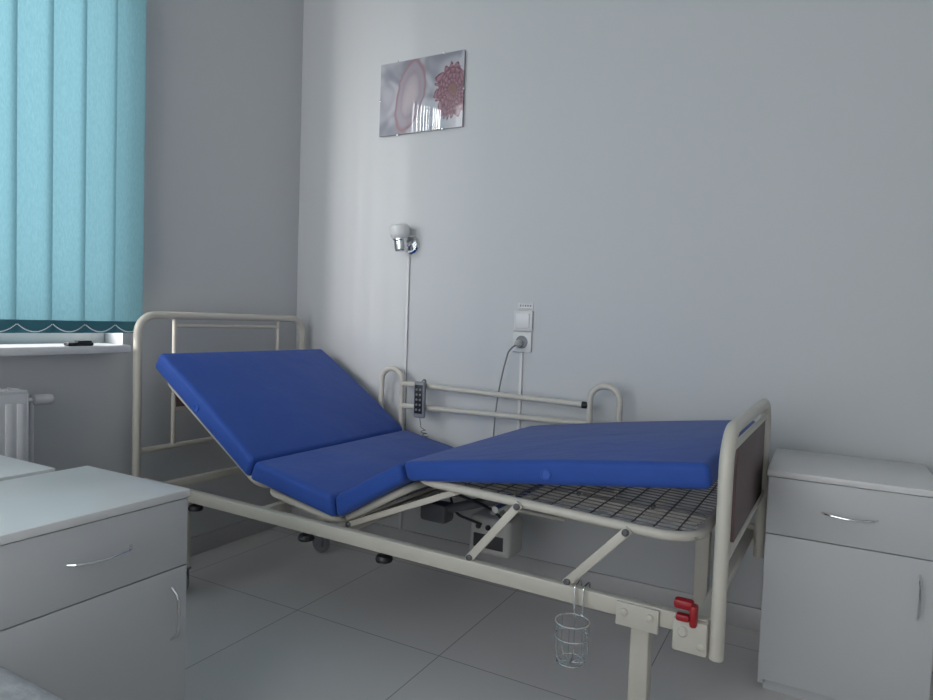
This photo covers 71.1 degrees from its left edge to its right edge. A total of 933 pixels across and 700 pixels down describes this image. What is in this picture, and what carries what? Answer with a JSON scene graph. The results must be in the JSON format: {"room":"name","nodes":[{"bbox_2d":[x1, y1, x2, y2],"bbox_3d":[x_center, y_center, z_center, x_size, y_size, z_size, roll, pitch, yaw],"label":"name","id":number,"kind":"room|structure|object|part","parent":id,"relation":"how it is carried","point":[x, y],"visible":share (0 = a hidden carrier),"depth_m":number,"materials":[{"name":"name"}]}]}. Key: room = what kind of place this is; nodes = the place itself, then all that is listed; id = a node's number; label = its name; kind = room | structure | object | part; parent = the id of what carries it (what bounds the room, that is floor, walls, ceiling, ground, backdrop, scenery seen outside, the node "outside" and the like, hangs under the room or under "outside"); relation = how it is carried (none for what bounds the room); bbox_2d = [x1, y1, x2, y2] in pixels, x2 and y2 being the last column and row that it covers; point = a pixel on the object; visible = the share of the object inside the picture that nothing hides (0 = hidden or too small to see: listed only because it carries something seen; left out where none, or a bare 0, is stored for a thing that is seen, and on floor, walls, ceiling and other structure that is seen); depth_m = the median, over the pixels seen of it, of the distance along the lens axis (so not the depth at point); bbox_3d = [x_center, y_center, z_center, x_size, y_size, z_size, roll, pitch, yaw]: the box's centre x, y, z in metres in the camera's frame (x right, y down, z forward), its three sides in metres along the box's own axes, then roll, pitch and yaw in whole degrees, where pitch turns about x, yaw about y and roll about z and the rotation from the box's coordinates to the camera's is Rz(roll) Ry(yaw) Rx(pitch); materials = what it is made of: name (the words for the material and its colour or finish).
{"room":"hospital room","nodes":[
{"label":"hospital room","id":0,"kind":"room"},
{"bbox_2d":[0,0,303,536],"bbox_3d":[-2.042,-0.450,1.329,0.200,2.750,4.600,3,3,29],"label":"wall","id":1,"kind":"structure","parent":0,"point":[223,84],"depth_m":2.78,"materials":[{"name":"paint"}]},
{"bbox_2d":[0,387,53,462],"bbox_3d":[-1.684,0.525,1.741,0.118,0.790,1.101,3,3,29],"label":"radiator","id":2,"kind":"object","parent":1,"relation":"attached to","point":[16,407],"visible":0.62,"depth_m":2.07,"materials":[{"name":"metal"}]},
{"bbox_2d":[0,387,26,395],"bbox_3d":[-1.681,0.141,1.671,0.082,0.016,1.000,3,3,29],"label":"grille","id":3,"kind":"object","parent":2,"relation":"attached to","point":[9,391],"depth_m":2.06,"materials":[{"name":"metal"}]},
{"bbox_3d":[-1.663,0.429,1.669,0.023,0.560,1.000,3,3,29],"label":"panel","id":4,"kind":"part","parent":2,"relation":"part of","materials":[{"name":"metal"}]},
{"bbox_2d":[0,333,103,343],"bbox_3d":[-1.883,-0.760,1.670,0.060,1.550,1.965,3,3,29],"label":"window","id":5,"kind":"structure","parent":1,"relation":"in","point":[5,338],"depth_m":2.36,"materials":[{"name":"plastic"}]},
{"bbox_2d":[0,343,130,355],"bbox_3d":[-1.783,0.012,1.647,0.200,0.028,1.885,3,3,29],"label":"windowsill","id":6,"kind":"structure","parent":1,"relation":"attached to","point":[43,348],"depth_m":2.21,"materials":[{"name":"plastic"}]},
{"bbox_2d":[64,340,93,345],"bbox_3d":[-1.349,-0.024,2.272,0.032,0.018,0.090,3,3,29],"label":"case","id":7,"kind":"object","parent":6,"relation":"on","point":[77,342],"visible":1,"depth_m":2.27,"materials":[{"name":"black plastic"}]},
{"bbox_2d":[0,0,146,332],"bbox_3d":[-1.712,-0.812,1.593,0.040,1.542,2.024,3,3,29],"label":"vertical blind","id":8,"kind":"object","parent":1,"relation":"attached to","point":[73,72],"visible":0.94,"depth_m":2.25,"materials":[{"name":"teal fabric"}]},
{"bbox_3d":[-1.724,-0.059,1.626,0.004,0.029,2.005,3,3,29],"label":"bead chain","id":9,"kind":"part","parent":8,"relation":"part of","materials":[{"name":"plastic"}]},
{"bbox_2d":[190,509,290,556],"bbox_3d":[-1.997,0.888,1.339,0.012,0.080,4.570,3,3,29],"label":"baseboard","id":10,"kind":"structure","parent":1,"relation":"attached to","point":[210,540],"depth_m":2.98,"materials":[{"name":"tile"}]},
{"bbox_2d":[185,526,932,699],"bbox_3d":[-0.467,1.065,0.621,3.800,0.100,4.800,3,3,29],"label":"floor","id":11,"kind":"structure","parent":0,"point":[270,615],"depth_m":2.16,"materials":[{"name":"tile"}]},
{"bbox_2d":[0,455,54,480],"bbox_3d":[-1.320,0.617,1.575,0.431,0.648,0.421,3,3,29],"label":"base cabinet","id":12,"kind":"object","parent":11,"relation":"on","point":[10,468],"visible":0.05,"depth_m":1.64,"materials":[{"name":"white laminate"}]},
{"bbox_2d":[0,666,63,699],"bbox_3d":[-0.190,0.798,0.263,1.940,0.485,0.900,3,3,29],"label":"bed","id":13,"kind":"object","parent":11,"relation":"on","point":[13,686],"visible":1,"depth_m":0.98,"materials":[{"name":"grey fabric"}]},
{"bbox_2d":[0,466,189,699],"bbox_3d":[-0.910,0.638,1.423,0.421,0.648,0.421,3,3,29],"label":"base cabinet","id":14,"kind":"object","parent":11,"relation":"on","point":[93,560],"visible":1,"depth_m":1.35,"materials":[{"name":"white laminate"}]},
{"bbox_3d":[-0.760,0.715,1.343,0.018,0.430,0.411,3,3,29],"label":"door","id":15,"kind":"part","parent":14,"relation":"part of","materials":[{"name":"white laminate"}]},
{"bbox_3d":[-0.750,0.421,1.329,0.018,0.154,0.411,3,3,29],"label":"drawer","id":16,"kind":"part","parent":14,"relation":"part of","materials":[{"name":"white laminate"}]},
{"bbox_3d":[-0.731,0.418,1.319,0.032,0.010,0.139,3,3,29],"label":"handle","id":17,"kind":"part","parent":14,"relation":"part of","materials":[{"name":"silver metal"}]},
{"bbox_3d":[-0.657,0.599,1.474,0.032,0.126,0.007,3,3,29],"label":"handle","id":18,"kind":"part","parent":14,"relation":"part of","materials":[{"name":"silver metal"}]},
{"bbox_2d":[132,311,770,699],"bbox_3d":[-0.129,0.422,2.333,2.143,1.051,0.938,4,3,30],"label":"hospital bed","id":19,"kind":"object","parent":11,"relation":"on","point":[742,484],"visible":0.6,"depth_m":1.89,"materials":[{"name":"beige metal"}]},
{"bbox_3d":[-1.032,0.173,2.844,0.012,0.100,0.525,4,3,30],"label":"panel","id":20,"kind":"part","parent":19,"relation":"part of","materials":[{"name":"brown wood"}]},
{"bbox_3d":[-1.057,0.667,2.428,0.045,0.300,0.045,4,3,30],"label":"leg","id":21,"kind":"part","parent":19,"relation":"part of","materials":[{"name":"beige metal"}]},
{"bbox_3d":[-0.969,0.558,2.338,0.051,0.035,0.051,4,3,30],"label":"socket knob","id":22,"kind":"part","parent":19,"relation":"part of","materials":[{"name":"black plastic"}]},
{"bbox_3d":[-0.508,0.587,2.069,0.051,0.035,0.051,4,3,30],"label":"socket knob","id":23,"kind":"part","parent":19,"relation":"part of","materials":[{"name":"black plastic"}]},
{"bbox_3d":[-0.348,0.497,2.451,0.334,0.071,0.779,4,3,30],"label":"seat","id":24,"kind":"part","parent":19,"relation":"part of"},
{"bbox_3d":[-0.632,0.659,2.915,0.045,0.300,0.045,4,3,30],"label":"leg","id":25,"kind":"part","parent":19,"relation":"part of","materials":[{"name":"beige metal"}]},
{"bbox_3d":[-0.241,0.603,1.912,0.051,0.035,0.051,4,3,30],"label":"socket knob","id":26,"kind":"part","parent":19,"relation":"part of","materials":[{"name":"black plastic"}]},
{"bbox_2d":[413,379,428,436],"bbox_3d":[-0.175,0.282,2.849,0.110,0.308,0.060,4,3,30],"label":"remote control","id":27,"kind":"object","parent":19,"relation":"hanging from","point":[419,386],"visible":0.84,"depth_m":2.83,"materials":[{"name":"grey plastic"}]},
{"bbox_3d":[-0.349,0.563,1.971,2.060,0.042,0.026,4,3,30],"label":"rail","id":28,"kind":"part","parent":19,"relation":"part of","materials":[{"name":"beige metal"}]},
{"bbox_2d":[156,349,754,515],"bbox_3d":[-0.100,0.281,2.293,1.969,0.454,0.859,4,3,30],"label":"mattress","id":29,"kind":"object","parent":19,"relation":"on","point":[296,422],"visible":1,"depth_m":2.23,"materials":[{"name":"blue leather"}]},
{"bbox_2d":[193,404,198,411],"bbox_3d":[-0.950,0.202,2.294,0.028,0.028,0.005,4,3,30],"label":"vent","id":30,"kind":"object","parent":29,"relation":"attached to","point":[195,406],"depth_m":2.29,"materials":[{"name":"blue plastic"}]},
{"bbox_2d":[540,469,550,479],"bbox_3d":[0.197,0.310,1.624,0.028,0.028,0.005,4,3,30],"label":"vent","id":31,"kind":"object","parent":29,"relation":"attached to","point":[545,474],"depth_m":1.62,"materials":[{"name":"blue plastic"}]},
{"bbox_3d":[-0.014,0.549,2.294,0.320,0.140,0.070,4,3,30],"label":"lift motor","id":32,"kind":"part","parent":19,"relation":"part of","materials":[{"name":"grey plastic"}]},
{"bbox_3d":[0.174,0.470,2.144,0.203,0.104,0.695,4,3,30],"label":"piston rod","id":33,"kind":"part","parent":19,"relation":"part of","materials":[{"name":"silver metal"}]},
{"bbox_2d":[554,579,590,668],"bbox_3d":[0.261,0.656,1.566,0.084,0.174,0.126,4,3,30],"label":"holder","id":34,"kind":"object","parent":19,"relation":"hanging from","point":[558,661],"visible":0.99,"depth_m":1.56,"materials":[{"name":"silver metal"}]},
{"bbox_2d":[554,613,589,668],"bbox_3d":[0.249,0.692,1.549,0.084,0.103,0.084,4,3,30],"label":"basket","id":35,"kind":"object","parent":34,"relation":"on","point":[558,661],"depth_m":1.54,"materials":[{"name":"silver metal"}]},
{"bbox_3d":[0.499,0.554,2.467,0.140,0.050,0.030,4,3,30],"label":"mounting plate","id":36,"kind":"part","parent":19,"relation":"part of","materials":[{"name":"grey metal"}]},
{"bbox_3d":[0.071,0.545,2.688,2.060,0.042,0.026,4,3,30],"label":"rail","id":37,"kind":"part","parent":19,"relation":"part of","materials":[{"name":"beige metal"}]},
{"bbox_3d":[0.394,0.619,1.512,0.100,0.055,0.017,4,3,30],"label":"leg plate","id":38,"kind":"part","parent":19,"relation":"part of","materials":[{"name":"beige metal"}]},
{"bbox_3d":[0.416,0.758,1.565,0.045,0.300,0.045,4,3,30],"label":"leg","id":39,"kind":"part","parent":19,"relation":"part of","materials":[{"name":"beige metal"}]},
{"bbox_3d":[0.486,0.581,1.448,0.051,0.058,0.027,4,3,30],"label":"release lever","id":40,"kind":"part","parent":19,"relation":"part of","materials":[{"name":"red plastic"}]},
{"bbox_3d":[0.804,0.742,2.224,0.045,0.300,0.045,4,3,30],"label":"leg","id":41,"kind":"part","parent":19,"relation":"part of","materials":[{"name":"beige metal"}]},
{"bbox_3d":[0.775,0.338,1.790,0.012,0.236,0.570,4,3,30],"label":"panel","id":42,"kind":"part","parent":19,"relation":"part of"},
{"bbox_2d":[757,448,932,699],"bbox_3d":[1.134,0.681,1.968,0.421,0.658,0.431,3,3,29],"label":"base cabinet","id":43,"kind":"object","parent":11,"relation":"on","point":[847,603],"visible":1,"depth_m":1.81,"materials":[{"name":"white laminate"}]},
{"bbox_3d":[1.046,0.757,1.815,0.411,0.430,0.018,3,3,29],"label":"door","id":44,"kind":"part","parent":43,"relation":"part of","materials":[{"name":"white laminate"}]},
{"bbox_3d":[1.056,0.458,1.801,0.411,0.164,0.018,3,3,29],"label":"drawer","id":45,"kind":"part","parent":43,"relation":"part of","materials":[{"name":"white laminate"}]},
{"bbox_3d":[1.046,0.460,1.782,0.139,0.010,0.032,3,3,29],"label":"handle","id":46,"kind":"part","parent":43,"relation":"part of","materials":[{"name":"silver metal"}]},
{"bbox_3d":[1.186,0.653,1.711,0.007,0.126,0.032,3,3,29],"label":"handle","id":47,"kind":"part","parent":43,"relation":"part of","materials":[{"name":"silver metal"}]},
{"bbox_2d":[296,0,932,608],"bbox_3d":[0.687,-0.410,2.573,3.800,2.750,0.200,3,3,29],"label":"wall","id":48,"kind":"structure","parent":0,"point":[702,209],"depth_m":2.48,"materials":[{"name":"paint"}]},
{"bbox_2d":[389,224,419,254],"bbox_3d":[-0.286,-0.499,2.936,0.132,0.130,0.091,0,3,-41],"label":"wall lamp","id":49,"kind":"object","parent":48,"relation":"attached to","point":[399,233],"visible":1,"depth_m":2.90,"materials":[{"name":"silver metal"}]},
{"bbox_3d":[-0.300,-0.528,2.921,0.092,0.072,0.092,3,3,29],"label":"lamp shade","id":50,"kind":"part","parent":49,"relation":"part of","materials":[{"name":"white glass"}]},
{"bbox_3d":[-0.257,-0.476,2.951,0.086,0.086,0.040,3,3,29],"label":"wall plate","id":51,"kind":"part","parent":49,"relation":"part of","materials":[{"name":"silver metal"}]},
{"bbox_2d":[399,256,409,528],"bbox_3d":[-0.285,0.201,3.002,0.014,1.260,0.010,3,3,29],"label":"cable conduit","id":52,"kind":"object","parent":48,"relation":"attached to","point":[408,257],"visible":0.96,"depth_m":2.98,"materials":[{"name":"white plastic"}]},
{"bbox_2d":[379,49,465,136],"bbox_3d":[-0.204,-1.138,2.917,0.447,0.334,0.015,3,3,29],"label":"framed picture","id":53,"kind":"object","parent":48,"relation":"attached to","point":[423,94],"visible":1,"depth_m":2.91,"materials":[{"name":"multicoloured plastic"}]},
{"bbox_2d":[517,353,522,428],"bbox_3d":[0.213,0.435,2.735,0.014,0.850,0.010,3,3,29],"label":"cable conduit","id":54,"kind":"object","parent":48,"relation":"attached to","point":[521,354],"visible":0.45,"depth_m":2.72,"materials":[{"name":"white plastic"}]},
{"bbox_2d":[512,332,531,352],"bbox_3d":[0.231,-0.033,2.710,0.084,0.084,0.015,3,3,29],"label":"wall socket","id":55,"kind":"object","parent":48,"relation":"attached to","point":[525,337],"visible":0.87,"depth_m":2.70,"materials":[{"name":"white plastic"}]},
{"bbox_2d":[493,340,522,435],"bbox_3d":[0.168,0.274,2.703,0.108,0.636,0.052,2,3,0],"label":"power cable","id":56,"kind":"object","parent":55,"relation":"attached to","point":[518,343],"visible":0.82,"depth_m":2.69,"materials":[{"name":"grey plastic"}]},
{"bbox_2d":[514,310,532,330],"bbox_3d":[0.234,-0.121,2.703,0.084,0.084,0.020,3,3,29],"label":"light switch","id":57,"kind":"object","parent":48,"relation":"attached to","point":[523,320],"visible":1,"depth_m":2.70,"materials":[{"name":"white plastic"}]},
{"bbox_2d":[518,302,532,309],"bbox_3d":[0.245,-0.182,2.704,0.066,0.028,0.005,3,3,29],"label":"label","id":58,"kind":"object","parent":48,"relation":"attached to","point":[521,305],"visible":1,"depth_m":2.70,"materials":[{"name":"white laminate"}]},
{"bbox_2d":[291,507,932,672],"bbox_3d":[0.677,0.930,2.493,3.600,0.080,0.012,3,3,29],"label":"baseboard","id":59,"kind":"structure","parent":48,"relation":"attached to","point":[738,615],"depth_m":2.63,"materials":[{"name":"tile"}]}
]}

